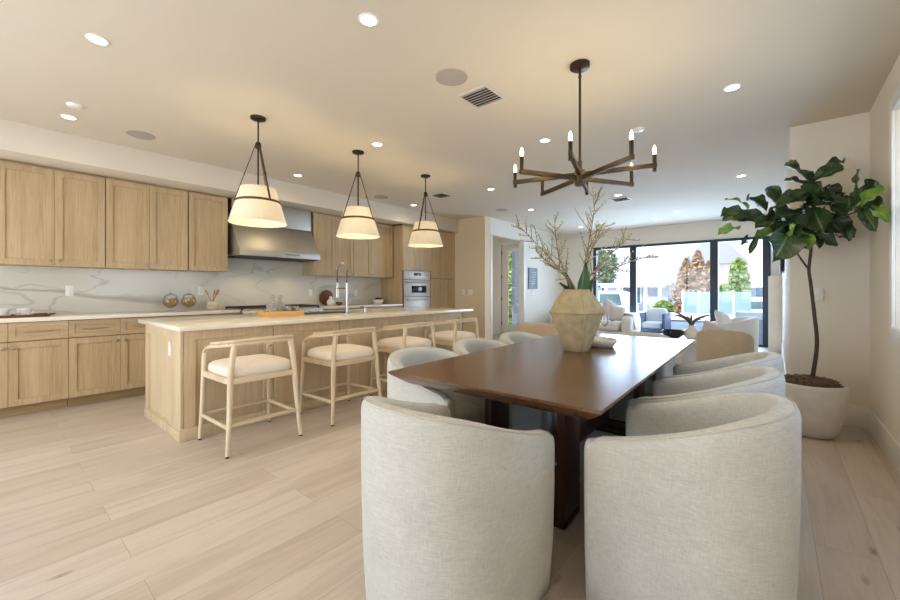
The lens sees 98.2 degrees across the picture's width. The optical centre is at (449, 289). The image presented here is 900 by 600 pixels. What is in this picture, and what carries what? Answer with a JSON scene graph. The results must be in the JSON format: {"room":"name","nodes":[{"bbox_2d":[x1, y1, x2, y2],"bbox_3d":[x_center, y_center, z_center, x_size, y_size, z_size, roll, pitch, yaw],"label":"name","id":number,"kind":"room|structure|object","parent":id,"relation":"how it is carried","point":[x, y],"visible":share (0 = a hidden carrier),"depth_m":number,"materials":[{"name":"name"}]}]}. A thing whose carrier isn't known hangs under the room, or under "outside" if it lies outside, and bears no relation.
{"room":"dining room","nodes":[
{"label":"dining room","id":0,"kind":"room"},
{"bbox_2d":[162,297,178,310],"bbox_3d":[-3.538,0.177,4.939,0.172,0.175,0.172,0,0,40],"label":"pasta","id":1,"kind":"object","parent":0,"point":[170,303],"depth_m":4.92,"materials":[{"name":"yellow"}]},
{"bbox_2d":[181,297,196,309],"bbox_3d":[-3.410,0.177,5.093,0.172,0.175,0.172,0,0,-17],"label":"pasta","id":2,"kind":"object","parent":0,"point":[189,302],"depth_m":5.07,"materials":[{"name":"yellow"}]},
{"bbox_2d":[0,258,380,313],"bbox_3d":[-3.117,-0.128,5.773,0.020,0.845,5.400,0,0,40],"label":"backsplash","id":3,"kind":"structure","parent":0,"point":[247,282],"depth_m":5.04,"materials":[{"name":"stone"}]},
{"bbox_2d":[0,159,104,268],"bbox_3d":[-4.226,-0.759,4.146,0.395,1.019,0.800,0,0,40],"label":"upper cabinet","id":4,"kind":"object","parent":3,"relation":"attached to","point":[50,217],"visible":1,"depth_m":4.01,"materials":[{"name":"brown wood"}]},
{"bbox_2d":[100,177,187,270],"bbox_3d":[-3.714,-0.759,4.760,0.395,1.019,0.790,0,0,40],"label":"upper cabinet","id":5,"kind":"object","parent":3,"relation":"attached to","point":[146,225],"visible":0.97,"depth_m":4.63,"materials":[{"name":"brown wood"}]},
{"bbox_2d":[186,191,227,271],"bbox_3d":[-3.307,-0.759,5.248,0.395,1.019,0.460,0,0,40],"label":"upper cabinet","id":6,"kind":"object","parent":3,"relation":"attached to","point":[207,213],"visible":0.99,"depth_m":5.14,"materials":[{"name":"brown wood"}]},
{"bbox_2d":[302,212,352,276],"bbox_3d":[-2.088,-0.754,6.712,0.395,1.029,0.780,0,0,40],"label":"upper cabinet","id":7,"kind":"object","parent":3,"relation":"attached to","point":[333,250],"visible":0.74,"depth_m":6.53,"materials":[{"name":"brown wood"}]},
{"bbox_2d":[352,222,392,277],"bbox_3d":[-1.541,-0.754,7.369,0.395,1.029,0.920,0,0,40],"label":"upper cabinet","id":8,"kind":"object","parent":3,"relation":"attached to","point":[372,258],"visible":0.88,"depth_m":7.32,"materials":[{"name":"brown wood"}]},
{"bbox_2d":[0,0,899,234],"bbox_3d":[0.288,-1.625,5.032,8.000,0.150,13.300,0,0,40],"label":"ceiling","id":9,"kind":"structure","parent":0,"point":[191,75],"depth_m":2.94,"materials":[{"name":"paint"}]},
{"bbox_2d":[85,33,110,45],"bbox_3d":[-2.179,-1.546,2.415,0.120,0.005,0.120,0,0,40],"label":"recessed light","id":10,"kind":"object","parent":9,"relation":"in","point":[96,39],"visible":1,"depth_m":2.41,"materials":[{"name":"white plastic"}]},
{"bbox_2d":[126,130,155,139],"bbox_3d":[-3.089,-1.546,3.901,0.234,0.007,0.234,0,0,40],"label":"ceiling speaker","id":11,"kind":"object","parent":9,"relation":"attached to","point":[137,134],"visible":1,"depth_m":3.90},
{"bbox_2d":[228,114,286,227],"bbox_3d":[-1.725,-1.074,3.507,0.480,0.953,0.480,0,0,-26],"label":"pendant lamp","id":12,"kind":"object","parent":9,"relation":"hanging from","point":[255,205],"visible":1,"depth_m":3.39,"materials":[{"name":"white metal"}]},
{"bbox_2d":[336,150,379,238],"bbox_3d":[-1.030,-1.074,4.372,0.480,0.953,0.480,0,0,-43],"label":"pendant lamp","id":13,"kind":"object","parent":9,"relation":"hanging from","point":[357,222],"visible":1,"depth_m":4.24,"materials":[{"name":"white"}]},
{"bbox_2d":[358,13,378,26],"bbox_3d":[-0.466,-1.546,2.237,0.120,0.005,0.120,0,0,40],"label":"recessed light","id":14,"kind":"object","parent":9,"relation":"in","point":[366,19],"visible":1,"depth_m":2.23,"materials":[{"name":"white"}]},
{"bbox_2d":[408,174,442,247],"bbox_3d":[-0.332,-1.074,5.288,0.480,0.953,0.480,0,0,26],"label":"pendant lamp","id":15,"kind":"object","parent":9,"relation":"hanging from","point":[425,234],"visible":1,"depth_m":5.15,"materials":[{"name":"white"}]},
{"bbox_2d":[435,68,467,85],"bbox_3d":[0.011,-1.546,2.841,0.234,0.007,0.234,0,0,40],"label":"ceiling speaker","id":16,"kind":"object","parent":9,"relation":"attached to","point":[449,76],"visible":1,"depth_m":2.83},
{"bbox_2d":[456,83,506,109],"bbox_3d":[0.255,-1.544,3.133,0.300,0.011,0.300,0,0,40],"label":"ceiling vent","id":17,"kind":"object","parent":9,"relation":"in","point":[483,96],"visible":1,"depth_m":3.12,"materials":[{"name":"metal"}]},
{"bbox_2d":[513,59,656,195],"bbox_3d":[0.892,-1.133,2.680,0.874,0.833,0.874,0,0,-43],"label":"chandelier","id":18,"kind":"object","parent":9,"relation":"hanging from","point":[580,177],"visible":1,"depth_m":2.63,"materials":[{"name":"brown metal"}]},
{"bbox_2d":[0,334,899,599],"bbox_3d":[0.240,1.260,4.974,8.000,0.120,13.150,0,0,40],"label":"floor","id":19,"kind":"structure","parent":0,"point":[98,501],"depth_m":2.08,"materials":[{"name":"brown wood"}]},
{"bbox_2d":[0,320,67,417],"bbox_3d":[-4.330,0.752,3.809,0.631,0.895,0.807,0,0,40],"label":"base cabinet","id":20,"kind":"object","parent":19,"relation":"on","point":[33,355],"visible":1,"depth_m":3.76,"materials":[{"name":"brown wood"}]},
{"bbox_2d":[0,309,239,322],"bbox_3d":[-3.808,0.284,4.434,0.628,0.038,2.457,0,0,40],"label":"countertop","id":21,"kind":"structure","parent":20,"relation":"on","point":[76,316],"depth_m":4.29,"materials":[{"name":"stone"}]},
{"bbox_2d":[0,313,55,317],"bbox_3d":[-4.269,0.251,3.812,0.300,0.027,0.591,0,0,40],"label":"serving tray","id":22,"kind":"object","parent":21,"relation":"on","point":[34,314],"visible":0.98,"depth_m":3.81,"materials":[{"name":"brown wood"}]},
{"bbox_2d":[162,290,178,310],"bbox_3d":[-3.538,0.130,4.939,0.172,0.270,0.172,0,0,40],"label":"pasta jar","id":23,"kind":"object","parent":21,"relation":"on","point":[170,303],"visible":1,"depth_m":4.93,"materials":[{"name":"clear"}]},
{"bbox_2d":[181,290,196,309],"bbox_3d":[-3.410,0.130,5.093,0.172,0.270,0.172,0,0,-17],"label":"pasta jar","id":24,"kind":"object","parent":21,"relation":"on","point":[189,302],"visible":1,"depth_m":5.07,"materials":[{"name":"clear"}]},
{"bbox_2d":[67,316,164,406],"bbox_3d":[-3.811,0.752,4.431,0.631,0.895,0.807,0,0,40],"label":"base cabinet","id":25,"kind":"object","parent":19,"relation":"on","point":[106,357],"visible":0.84,"depth_m":4.17,"materials":[{"name":"brown wood"}]},
{"bbox_2d":[198,335,302,458],"bbox_3d":[-1.615,0.779,3.168,0.581,0.842,0.590,0,0,40],"label":"bar stool","id":26,"kind":"object","parent":19,"relation":"on","point":[233,370],"visible":1,"depth_m":3.04,"materials":[{"name":"brown wood"}]},
{"bbox_2d":[208,354,290,377],"bbox_3d":[-1.624,0.600,3.175,0.524,0.100,0.524,0,0,40],"label":"seat cushion","id":27,"kind":"object","parent":26,"relation":"on","point":[256,365],"depth_m":3.02,"materials":[{"name":"beige fabric"}]},
{"bbox_2d":[226,304,322,314],"bbox_3d":[-2.585,0.716,5.798,0.705,0.968,1.192,0,0,40],"label":"range","id":28,"kind":"object","parent":19,"relation":"on","point":[306,307],"visible":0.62,"depth_m":5.63,"materials":[{"name":"metal"}]},
{"bbox_2d":[234,307,317,312],"bbox_3d":[-2.614,0.287,5.822,0.630,0.025,1.192,0,0,40],"label":"cooktop","id":29,"kind":"object","parent":28,"relation":"in","point":[306,309],"depth_m":5.55,"materials":[{"name":"metal"}]},
{"bbox_2d":[144,312,462,442],"bbox_3d":[-1.358,0.757,4.783,1.030,0.885,3.630,0,0,40],"label":"kitchen island","id":30,"kind":"object","parent":19,"relation":"on","point":[172,358],"visible":0.59,"depth_m":3.56,"materials":[{"name":"brown wood"}]},
{"bbox_2d":[138,307,472,331],"bbox_3d":[-1.317,0.298,4.778,1.220,0.034,3.745,0,0,40],"label":"island countertop","id":31,"kind":"structure","parent":30,"relation":"on","point":[179,324],"depth_m":3.85,"materials":[{"name":"stone"}]},
{"bbox_2d":[256,310,303,317],"bbox_3d":[-1.819,0.252,4.191,0.280,0.058,0.390,0,0,40],"label":"bamboo tray","id":32,"kind":"object","parent":31,"relation":"on","point":[272,313],"visible":1,"depth_m":4.09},
{"bbox_2d":[335,262,351,313],"bbox_3d":[-1.261,-0.025,4.615,0.246,0.613,0.096,0,0,40],"label":"kitchen faucet","id":33,"kind":"object","parent":31,"relation":"on","point":[341,263],"visible":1,"depth_m":4.54,"materials":[{"name":"silver metal"}]},
{"bbox_2d":[299,327,381,425],"bbox_3d":[-1.065,0.779,3.829,0.581,0.842,0.590,0,0,40],"label":"bar stool","id":34,"kind":"object","parent":19,"relation":"on","point":[334,355],"visible":0.96,"depth_m":3.69,"materials":[{"name":"brown wood"}]},
{"bbox_2d":[307,344,373,360],"bbox_3d":[-1.073,0.600,3.836,0.524,0.100,0.524,0,0,40],"label":"seat cushion","id":35,"kind":"object","parent":34,"relation":"on","point":[343,352],"depth_m":3.67,"materials":[{"name":"beige fabric"}]},
{"bbox_2d":[323,308,363,310],"bbox_3d":[-1.971,0.752,6.640,0.631,0.895,0.877,0,0,40],"label":"base cabinet","id":36,"kind":"object","parent":19,"relation":"on","point":[342,308],"visible":0.02,"depth_m":6.43,"materials":[{"name":"brown wood"}]},
{"bbox_2d":[316,303,402,308],"bbox_3d":[-1.694,0.284,6.971,0.628,0.038,1.737,0,0,40],"label":"countertop","id":37,"kind":"structure","parent":36,"relation":"on","point":[372,304],"depth_m":6.67,"materials":[{"name":"stone"}]},
{"bbox_2d":[369,322,435,394],"bbox_3d":[-0.514,0.779,4.489,0.581,0.842,0.590,0,0,40],"label":"bar stool","id":38,"kind":"object","parent":19,"relation":"on","point":[388,345],"visible":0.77,"depth_m":4.33,"materials":[{"name":"brown wood"}]},
{"bbox_2d":[377,336,431,349],"bbox_3d":[-0.523,0.600,4.497,0.524,0.100,0.524,0,0,40],"label":"seat cushion","id":39,"kind":"object","parent":38,"relation":"on","point":[393,343],"depth_m":4.33,"materials":[{"name":"beige fabric"}]},
{"bbox_2d":[381,224,430,306],"bbox_3d":[-0.879,-0.034,7.970,0.642,2.468,0.800,0,0,40],"label":"oven tower","id":40,"kind":"object","parent":19,"relation":"on","point":[405,257],"visible":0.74,"depth_m":7.62,"materials":[{"name":"brown wood"}]},
{"bbox_2d":[403,270,430,306],"bbox_3d":[-0.802,0.058,7.908,0.543,0.875,0.745,0,0,40],"label":"wall oven","id":41,"kind":"object","parent":40,"relation":"in","point":[416,284],"visible":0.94,"depth_m":7.74,"materials":[{"name":"metal"}]},
{"bbox_2d":[387,347,484,423],"bbox_3d":[-0.061,0.794,2.420,0.624,0.812,0.630,0,0,40],"label":"dining chair","id":42,"kind":"object","parent":19,"relation":"on","point":[461,406],"visible":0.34,"depth_m":2.31,"materials":[{"name":"beige fabric"}]},
{"bbox_2d":[454,400,484,423],"bbox_3d":[-0.036,0.801,2.399,0.498,0.158,0.438,0,0,40],"label":"seat cushion","id":43,"kind":"object","parent":42,"relation":"on","point":[469,410],"depth_m":2.34,"materials":[{"name":"fabric"}]},
{"bbox_2d":[429,231,454,307],"bbox_3d":[-0.371,-0.034,8.580,0.642,2.468,0.788,0,0,40],"label":"pantry cabinet","id":44,"kind":"object","parent":19,"relation":"on","point":[442,273],"visible":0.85,"depth_m":8.40,"materials":[{"name":"brown wood"}]},
{"bbox_2d":[424,318,478,350],"bbox_3d":[0.036,0.779,5.150,0.581,0.842,0.590,0,0,40],"label":"bar stool","id":45,"kind":"object","parent":19,"relation":"on","point":[449,337],"visible":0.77,"depth_m":4.95,"materials":[{"name":"brown wood"}]},
{"bbox_2d":[428,330,475,341],"bbox_3d":[0.028,0.600,5.157,0.524,0.100,0.524,0,0,40],"label":"seat cushion","id":46,"kind":"object","parent":45,"relation":"on","point":[441,336],"depth_m":4.97,"materials":[{"name":"beige fabric"}]},
{"bbox_2d":[361,396,554,599],"bbox_3d":[-0.012,0.794,1.503,0.630,0.812,0.624,0,0,40],"label":"dining chair","id":47,"kind":"object","parent":19,"relation":"on","point":[453,508],"visible":1,"depth_m":1.23,"materials":[{"name":"fabric"}]},
{"bbox_2d":[453,338,552,432],"bbox_3d":[0.349,0.794,2.912,0.624,0.812,0.630,0,0,40],"label":"dining chair","id":48,"kind":"object","parent":19,"relation":"on","point":[521,418],"visible":0.26,"depth_m":2.85,"materials":[{"name":"beige fabric"}]},
{"bbox_2d":[517,405,538,421],"bbox_3d":[0.374,0.801,2.891,0.498,0.158,0.438,0,0,40],"label":"seat cushion","id":49,"kind":"object","parent":48,"relation":"on","point":[523,413],"depth_m":2.68,"materials":[{"name":"fabric"}]},
{"bbox_2d":[500,332,556,431],"bbox_3d":[0.758,0.794,3.403,0.624,0.812,0.630,0,0,40],"label":"dining chair","id":50,"kind":"object","parent":19,"relation":"on","point":[509,338],"visible":0.16,"depth_m":3.54,"materials":[{"name":"beige fabric"}]},
{"bbox_2d":[388,333,694,529],"bbox_3d":[0.910,0.820,2.775,1.130,0.760,2.580,0,0,38],"label":"dining table","id":51,"kind":"object","parent":19,"relation":"on","point":[581,388],"visible":0.66,"depth_m":2.08,"materials":[{"name":"brown wood"}]},
{"bbox_2d":[549,289,604,351],"bbox_3d":[0.923,0.216,2.837,0.370,0.447,0.370,0,0,-44],"label":"clay vase","id":52,"kind":"object","parent":51,"relation":"on","point":[577,314],"visible":1,"depth_m":2.73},
{"bbox_2d":[511,213,571,288],"bbox_3d":[0.675,-0.072,2.768,0.504,0.905,0.198,0,0,-8],"label":"branch","id":53,"kind":"object","parent":52,"relation":"in","point":[516,226],"visible":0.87,"depth_m":2.75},
{"bbox_2d":[530,244,574,288],"bbox_3d":[0.745,0.034,2.706,0.409,0.694,0.175,0,0,-12],"label":"branch","id":54,"kind":"object","parent":52,"relation":"in","point":[536,245],"visible":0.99,"depth_m":2.69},
{"bbox_2d":[541,211,567,270],"bbox_3d":[0.814,-0.104,2.958,0.238,0.969,0.163,0,0,15],"label":"branch","id":55,"kind":"object","parent":52,"relation":"in","point":[555,217],"visible":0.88,"depth_m":2.94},
{"bbox_2d":[577,262,589,288],"bbox_3d":[0.948,-0.049,2.772,0.086,0.305,0.064,0,0,21],"label":"broad leaf","id":56,"kind":"object","parent":52,"relation":"in","point":[584,280],"visible":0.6,"depth_m":2.78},
{"bbox_2d":[574,185,611,267],"bbox_3d":[1.086,-0.211,2.911,0.251,1.183,0.332,0,0,42],"label":"branch","id":57,"kind":"object","parent":52,"relation":"in","point":[601,188],"visible":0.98,"depth_m":2.90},
{"bbox_2d":[579,221,615,264],"bbox_3d":[1.097,-0.077,2.975,0.201,0.916,0.407,0,0,40],"label":"branch","id":58,"kind":"object","parent":52,"relation":"in","point":[597,225],"visible":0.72,"depth_m":2.98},
{"bbox_2d":[588,227,639,276],"bbox_3d":[1.178,-0.055,2.936,0.514,0.871,0.252,0,0,-35],"label":"branch","id":59,"kind":"object","parent":52,"relation":"in","point":[630,234],"visible":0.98,"depth_m":2.92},
{"bbox_2d":[590,244,658,280],"bbox_3d":[1.284,0.011,2.966,0.730,0.740,0.215,0,0,-14],"label":"branch","id":60,"kind":"object","parent":52,"relation":"in","point":[638,253],"visible":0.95,"depth_m":2.96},
{"bbox_2d":[591,337,616,347],"bbox_3d":[1.162,0.411,3.067,0.280,0.058,0.280,0,0,40],"label":"dish","id":61,"kind":"object","parent":51,"relation":"on","point":[598,342],"visible":0.56,"depth_m":2.96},
{"bbox_2d":[518,322,605,336],"bbox_3d":[1.892,0.863,6.364,1.100,0.675,1.200,0,0,40],"label":"sofa","id":62,"kind":"object","parent":19,"relation":"on","point":[541,329],"visible":0.22,"depth_m":6.04,"materials":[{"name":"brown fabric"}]},
{"bbox_2d":[550,312,640,333],"bbox_3d":[3.530,0.870,9.580,1.980,0.660,0.980,0,0,40],"label":"sofa","id":63,"kind":"object","parent":19,"relation":"on","point":[626,324],"visible":0.24,"depth_m":8.84,"materials":[{"name":"beige fabric"}]},
{"bbox_2d":[598,320,620,330],"bbox_3d":[3.753,0.840,9.277,0.730,0.196,0.800,0,0,40],"label":"seat cushion","id":64,"kind":"object","parent":63,"relation":"on","point":[615,325],"depth_m":8.90,"materials":[{"name":"beige fabric"}]},
{"bbox_2d":[609,305,625,320],"bbox_3d":[3.879,0.540,9.030,0.440,0.411,0.211,0,0,5],"label":"pillow","id":65,"kind":"object","parent":63,"relation":"on","point":[616,313],"visible":0.86,"depth_m":8.98,"materials":[{"name":"fabric"}]},
{"bbox_2d":[607,332,674,423],"bbox_3d":[1.738,0.808,3.648,0.630,0.784,0.624,0,0,40],"label":"dining chair","id":66,"kind":"object","parent":19,"relation":"on","point":[617,412],"visible":0.24,"depth_m":3.47,"materials":[{"name":"beige fabric"}]},
{"bbox_2d":[631,374,653,394],"bbox_3d":[1.717,0.815,3.623,0.438,0.152,0.498,0,0,40],"label":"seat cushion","id":67,"kind":"object","parent":66,"relation":"on","point":[648,382],"depth_m":3.32,"materials":[{"name":"fabric"}]},
{"bbox_2d":[673,335,696,363],"bbox_3d":[3.896,0.998,6.582,1.100,0.405,1.100,0,0,40],"label":"coffee table","id":68,"kind":"object","parent":19,"relation":"on","point":[688,355],"visible":0.2,"depth_m":6.34,"materials":[{"name":"white stone"}]},
{"bbox_2d":[584,392,800,599],"bbox_3d":[0.933,0.794,1.501,0.624,0.812,0.630,0,0,40],"label":"dining chair","id":69,"kind":"object","parent":19,"relation":"on","point":[699,498],"visible":1,"depth_m":1.25,"materials":[{"name":"beige fabric"}]},
{"bbox_2d":[627,366,784,406],"bbox_3d":[1.338,0.794,2.035,0.624,0.812,0.630,0,0,40],"label":"dining chair","id":70,"kind":"object","parent":19,"relation":"on","point":[758,379],"visible":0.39,"depth_m":2.00,"materials":[{"name":"beige fabric"}]},
{"bbox_2d":[657,352,782,379],"bbox_3d":[1.748,0.794,2.526,0.624,0.812,0.630,0,0,40],"label":"dining chair","id":71,"kind":"object","parent":19,"relation":"on","point":[766,359],"visible":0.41,"depth_m":2.62,"materials":[{"name":"beige fabric"}]},
{"bbox_2d":[696,330,753,361],"bbox_3d":[3.717,0.860,5.289,0.640,0.680,0.684,0,0,37],"label":"lounge chair","id":72,"kind":"object","parent":19,"relation":"on","point":[710,344],"visible":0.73,"depth_m":5.03,"materials":[{"name":"fabric"}]},
{"bbox_2d":[711,316,758,351],"bbox_3d":[5.149,0.840,7.103,0.744,0.720,0.700,0,0,20],"label":"lounge chair","id":73,"kind":"object","parent":19,"relation":"on","point":[747,324],"visible":0.38,"depth_m":6.78,"materials":[{"name":"beige fabric"}]},
{"bbox_2d":[715,310,730,324],"bbox_3d":[5.003,0.580,7.130,0.466,0.447,0.200,0,0,-22],"label":"pillow","id":74,"kind":"object","parent":73,"relation":"on","point":[721,318],"visible":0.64,"depth_m":7.08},
{"bbox_2d":[718,156,889,438],"bbox_3d":[2.839,0.031,3.244,0.932,2.338,1.185,0,0,40],"label":"fig tree","id":75,"kind":"object","parent":19,"relation":"on","point":[822,403],"visible":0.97,"depth_m":3.13,"materials":[{"name":"green plant"}]},
{"bbox_2d":[455,216,489,338],"bbox_3d":[0.190,-0.175,8.758,1.580,2.750,0.200,0,0,40],"label":"wall","id":76,"kind":"structure","parent":0,"point":[472,238],"depth_m":8.35,"materials":[{"name":"paint"}]},
{"bbox_2d":[493,236,515,333],"bbox_3d":[1.438,-0.175,10.614,1.820,2.750,0.150,0,0,40],"label":"wall","id":77,"kind":"structure","parent":0,"point":[496,240],"depth_m":10.68,"materials":[{"name":"paint"}]},
{"bbox_2d":[498,241,518,333],"bbox_3d":[1.720,-0.040,10.313,1.000,2.480,0.150,0,0,40],"label":"door","id":78,"kind":"structure","parent":77,"relation":"in","point":[504,248],"depth_m":10.52,"materials":[{"name":"white paint"}]},
{"bbox_2d":[490,217,560,338],"bbox_3d":[1.951,-0.175,9.731,0.120,2.750,3.550,0,0,40],"label":"wall","id":79,"kind":"structure","parent":0,"point":[539,303],"depth_m":9.98,"materials":[{"name":"paint"}]},
{"bbox_2d":[491,234,525,339],"bbox_3d":[1.312,0.000,8.962,0.142,2.400,1.530,0,0,40],"label":"trim","id":80,"kind":"structure","parent":79,"relation":"attached to","point":[522,244],"depth_m":9.45,"materials":[{"name":"white paint"}]},
{"bbox_2d":[528,268,537,288],"bbox_3d":[2.076,-0.290,9.763,0.032,0.520,0.440,0,0,40],"label":"picture","id":81,"kind":"object","parent":79,"relation":"attached to","point":[532,272],"visible":1,"depth_m":9.71,"materials":[{"name":"blue paper"}]},
{"bbox_2d":[561,220,781,292],"bbox_3d":[5.329,-0.175,9.357,5.790,2.750,0.200,0,0,40],"label":"wall","id":82,"kind":"structure","parent":0,"point":[708,230],"depth_m":9.57,"materials":[{"name":"paint"}]},
{"bbox_2d":[593,236,770,347],"bbox_3d":[5.296,0.035,9.332,3.670,2.330,0.160,0,0,40],"label":"window","id":83,"kind":"structure","parent":82,"relation":"in","point":[713,243],"depth_m":8.74,"materials":[{"name":"grey metal"}]},
{"bbox_2d":[689,242,747,288],"bbox_3d":[23.456,-1.450,33.823,4.403,6.600,9.000,0,0,40],"label":"house","id":84,"kind":"structure","parent":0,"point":[727,253],"depth_m":30.19,"materials":[{"name":"grey"}]},
{"bbox_2d":[782,112,868,405],"bbox_3d":[5.261,-0.175,5.659,0.620,2.750,5.570,0,0,40],"label":"wall","id":85,"kind":"structure","parent":0,"point":[842,270],"depth_m":3.53,"materials":[{"name":"paint"}]},
{"bbox_2d":[768,276,781,352],"bbox_3d":[6.485,0.465,7.776,0.210,1.470,0.750,0,0,40],"label":"trim","id":86,"kind":"structure","parent":85,"relation":"attached to","point":[774,282],"depth_m":7.49,"materials":[{"name":"stone"}]},
{"bbox_2d":[843,404,868,427],"bbox_3d":[3.428,1.105,3.548,0.535,0.190,0.020,0,0,40],"label":"baseboard","id":87,"kind":"structure","parent":85,"relation":"attached to","point":[856,415],"depth_m":3.42,"materials":[{"name":"white paint"}]},
{"bbox_2d":[869,55,899,443],"bbox_3d":[1.408,-0.175,0.519,0.240,2.750,7.400,0,0,40],"label":"wall","id":88,"kind":"structure","parent":0,"point":[884,353],"depth_m":2.95,"materials":[{"name":"paint"}]},
{"bbox_2d":[867,407,899,475],"bbox_3d":[1.282,1.105,0.566,0.015,0.190,7.310,0,0,40],"label":"baseboard","id":89,"kind":"structure","parent":88,"relation":"attached to","point":[889,445],"depth_m":2.85,"materials":[{"name":"white paint"}]},
{"bbox_2d":[889,85,899,343],"bbox_3d":[2.336,-0.485,1.679,0.240,1.650,2.550,0,0,40],"label":"window","id":90,"kind":"structure","parent":88,"relation":"in","point":[894,332],"depth_m":2.65,"materials":[{"name":"white paint"}]},
{"bbox_3d":[-3.352,-0.175,5.624,0.150,2.750,9.150,0,0,40],"label":"wall","id":91,"kind":"structure","parent":0,"visible":0},
{"bbox_2d":[0,119,457,232],"bbox_3d":[-3.018,-1.413,5.345,0.720,0.275,9.150,0,0,40],"label":"soffit","id":92,"kind":"structure","parent":91,"relation":"attached to","point":[19,142],"depth_m":4.47,"materials":[{"name":"paint"}]},
{"bbox_2d":[228,198,319,261],"bbox_3d":[-2.647,-0.864,5.850,0.604,0.812,1.200,0,0,40],"label":"range hood","id":93,"kind":"object","parent":91,"relation":"attached to","point":[294,242],"visible":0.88,"depth_m":5.73,"materials":[{"name":"metal"}]},
{"label":"outside","id":94,"kind":"structure","parent":0,"visible":0},
{"bbox_3d":[6.705,1.300,11.172,20.000,0.120,4.650,0,0,40],"label":"ground","id":95,"kind":"structure","parent":94,"visible":0},
{"bbox_2d":[509,251,511,323],"bbox_3d":[2.370,0.113,14.245,1.957,3.473,1.915,0,0,40],"label":"tree","id":96,"kind":"object","parent":95,"relation":"on","point":[510,252],"visible":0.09,"depth_m":13.76,"materials":[{"name":"green plant"}]},
{"bbox_2d":[639,308,670,332],"bbox_3d":[5.505,0.867,10.512,0.660,0.746,0.800,0,0,40],"label":"armchair","id":97,"kind":"object","parent":95,"relation":"on","point":[653,320],"visible":0.75,"depth_m":10.45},
{"bbox_2d":[641,321,661,328],"bbox_3d":[5.492,0.940,10.497,0.530,0.177,0.720,0,0,40],"label":"seat cushion","id":98,"kind":"object","parent":97,"relation":"on","point":[644,324],"depth_m":10.25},
{"bbox_2d":[646,308,667,320],"bbox_3d":[5.684,0.690,10.727,0.530,0.392,0.200,0,0,40],"label":"cushion","id":99,"kind":"object","parent":97,"relation":"on","point":[652,314],"depth_m":10.66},
{"bbox_2d":[671,316,709,330],"bbox_3d":[6.644,1.015,11.255,1.560,0.450,0.860,0,0,40],"label":"fire pit","id":100,"kind":"object","parent":95,"relation":"on","point":[678,323],"visible":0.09,"depth_m":10.87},
{"bbox_2d":[735,311,762,343],"bbox_3d":[7.356,0.880,9.165,1.030,0.720,0.660,0,0,40],"label":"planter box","id":101,"kind":"object","parent":95,"relation":"on","point":[759,314],"visible":0.2,"depth_m":8.98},
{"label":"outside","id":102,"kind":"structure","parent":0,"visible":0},
{"bbox_3d":[-0.145,1.305,12.948,7.200,0.110,1.390,0,0,40],"label":"ground hall","id":103,"kind":"structure","parent":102,"visible":0},
{"bbox_2d":[512,251,518,323],"bbox_3d":[2.060,-0.200,11.690,0.400,2.900,0.400,0,0,40],"label":"porch column","id":104,"kind":"structure","parent":103,"relation":"on","point":[515,254],"depth_m":11.59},
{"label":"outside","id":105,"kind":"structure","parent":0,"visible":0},
{"bbox_3d":[22.786,1.900,42.971,100.000,0.100,64.800,0,0,40],"label":"street","id":106,"kind":"object","parent":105,"visible":0},
{"bbox_2d":[598,249,619,290],"bbox_3d":[9.473,-0.495,24.038,1.970,4.690,1.960,0,0,40],"label":"tree","id":107,"kind":"object","parent":106,"relation":"on","point":[605,268],"visible":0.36,"depth_m":23.60,"materials":[{"name":"green plant"}]},
{"bbox_2d":[598,291,638,311],"bbox_3d":[7.167,0.950,20.712,4.900,1.800,1.970,0,0,40],"label":"suv","id":108,"kind":"object","parent":106,"relation":"on","point":[620,298],"visible":0.08,"depth_m":18.89,"materials":[{"name":"paint"}]},
{"bbox_2d":[598,283,671,311],"bbox_3d":[10.714,0.725,22.768,3.615,2.250,1.700,0,0,40],"label":"pergola","id":109,"kind":"object","parent":106,"relation":"on","point":[605,286],"visible":0.55,"depth_m":21.97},
{"bbox_2d":[598,254,691,311],"bbox_3d":[12.737,-0.300,29.738,9.392,4.300,9.000,0,0,40],"label":"house","id":110,"kind":"structure","parent":106,"relation":"on","point":[662,269],"depth_m":25.44,"materials":[{"name":"grey"}]},
{"bbox_2d":[669,257,698,312],"bbox_3d":[12.588,0.058,20.795,2.052,3.583,1.987,0,0,40],"label":"cypress tree","id":111,"kind":"object","parent":106,"relation":"on","point":[686,281],"visible":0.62,"depth_m":20.61,"materials":[{"name":"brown plant"}]},
{"bbox_2d":[677,250,704,310],"bbox_3d":[14.289,-0.236,22.457,2.188,4.172,2.193,0,0,-5],"label":"cypress tree","id":112,"kind":"object","parent":106,"relation":"on","point":[697,262],"visible":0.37,"depth_m":22.31,"materials":[{"name":"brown plant"}]},
{"bbox_2d":[694,260,719,291],"bbox_3d":[13.395,0.151,20.117,1.932,3.398,1.904,0,0,40],"label":"cypress tree","id":113,"kind":"object","parent":106,"relation":"on","point":[704,285],"visible":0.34,"depth_m":20.00,"materials":[{"name":"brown plant"}]},
{"bbox_2d":[682,291,750,314],"bbox_3d":[9.600,0.940,14.129,2.078,1.820,0.070,0,0,40],"label":"privacy fence","id":114,"kind":"object","parent":106,"relation":"on","point":[698,302],"visible":0.32,"depth_m":14.03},
{"bbox_2d":[727,257,751,291],"bbox_3d":[15.509,0.052,20.919,1.129,3.596,1.163,0,0,40],"label":"tree","id":115,"kind":"object","parent":106,"relation":"on","point":[739,274],"visible":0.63,"depth_m":20.66,"materials":[{"name":"green plant"}]},
{"bbox_2d":[745,240,762,296],"bbox_3d":[21.059,-1.450,25.407,3.369,6.600,7.000,0,0,40],"label":"house","id":116,"kind":"structure","parent":106,"relation":"on","point":[755,259],"depth_m":23.59,"materials":[{"name":"grey"}]},
{"bbox_2d":[751,297,762,311],"bbox_3d":[12.393,1.075,15.967,4.600,1.550,1.970,0,0,31],"label":"sedan","id":117,"kind":"object","parent":106,"relation":"on","point":[756,302],"visible":0.02,"depth_m":15.15,"materials":[{"name":"paint"}]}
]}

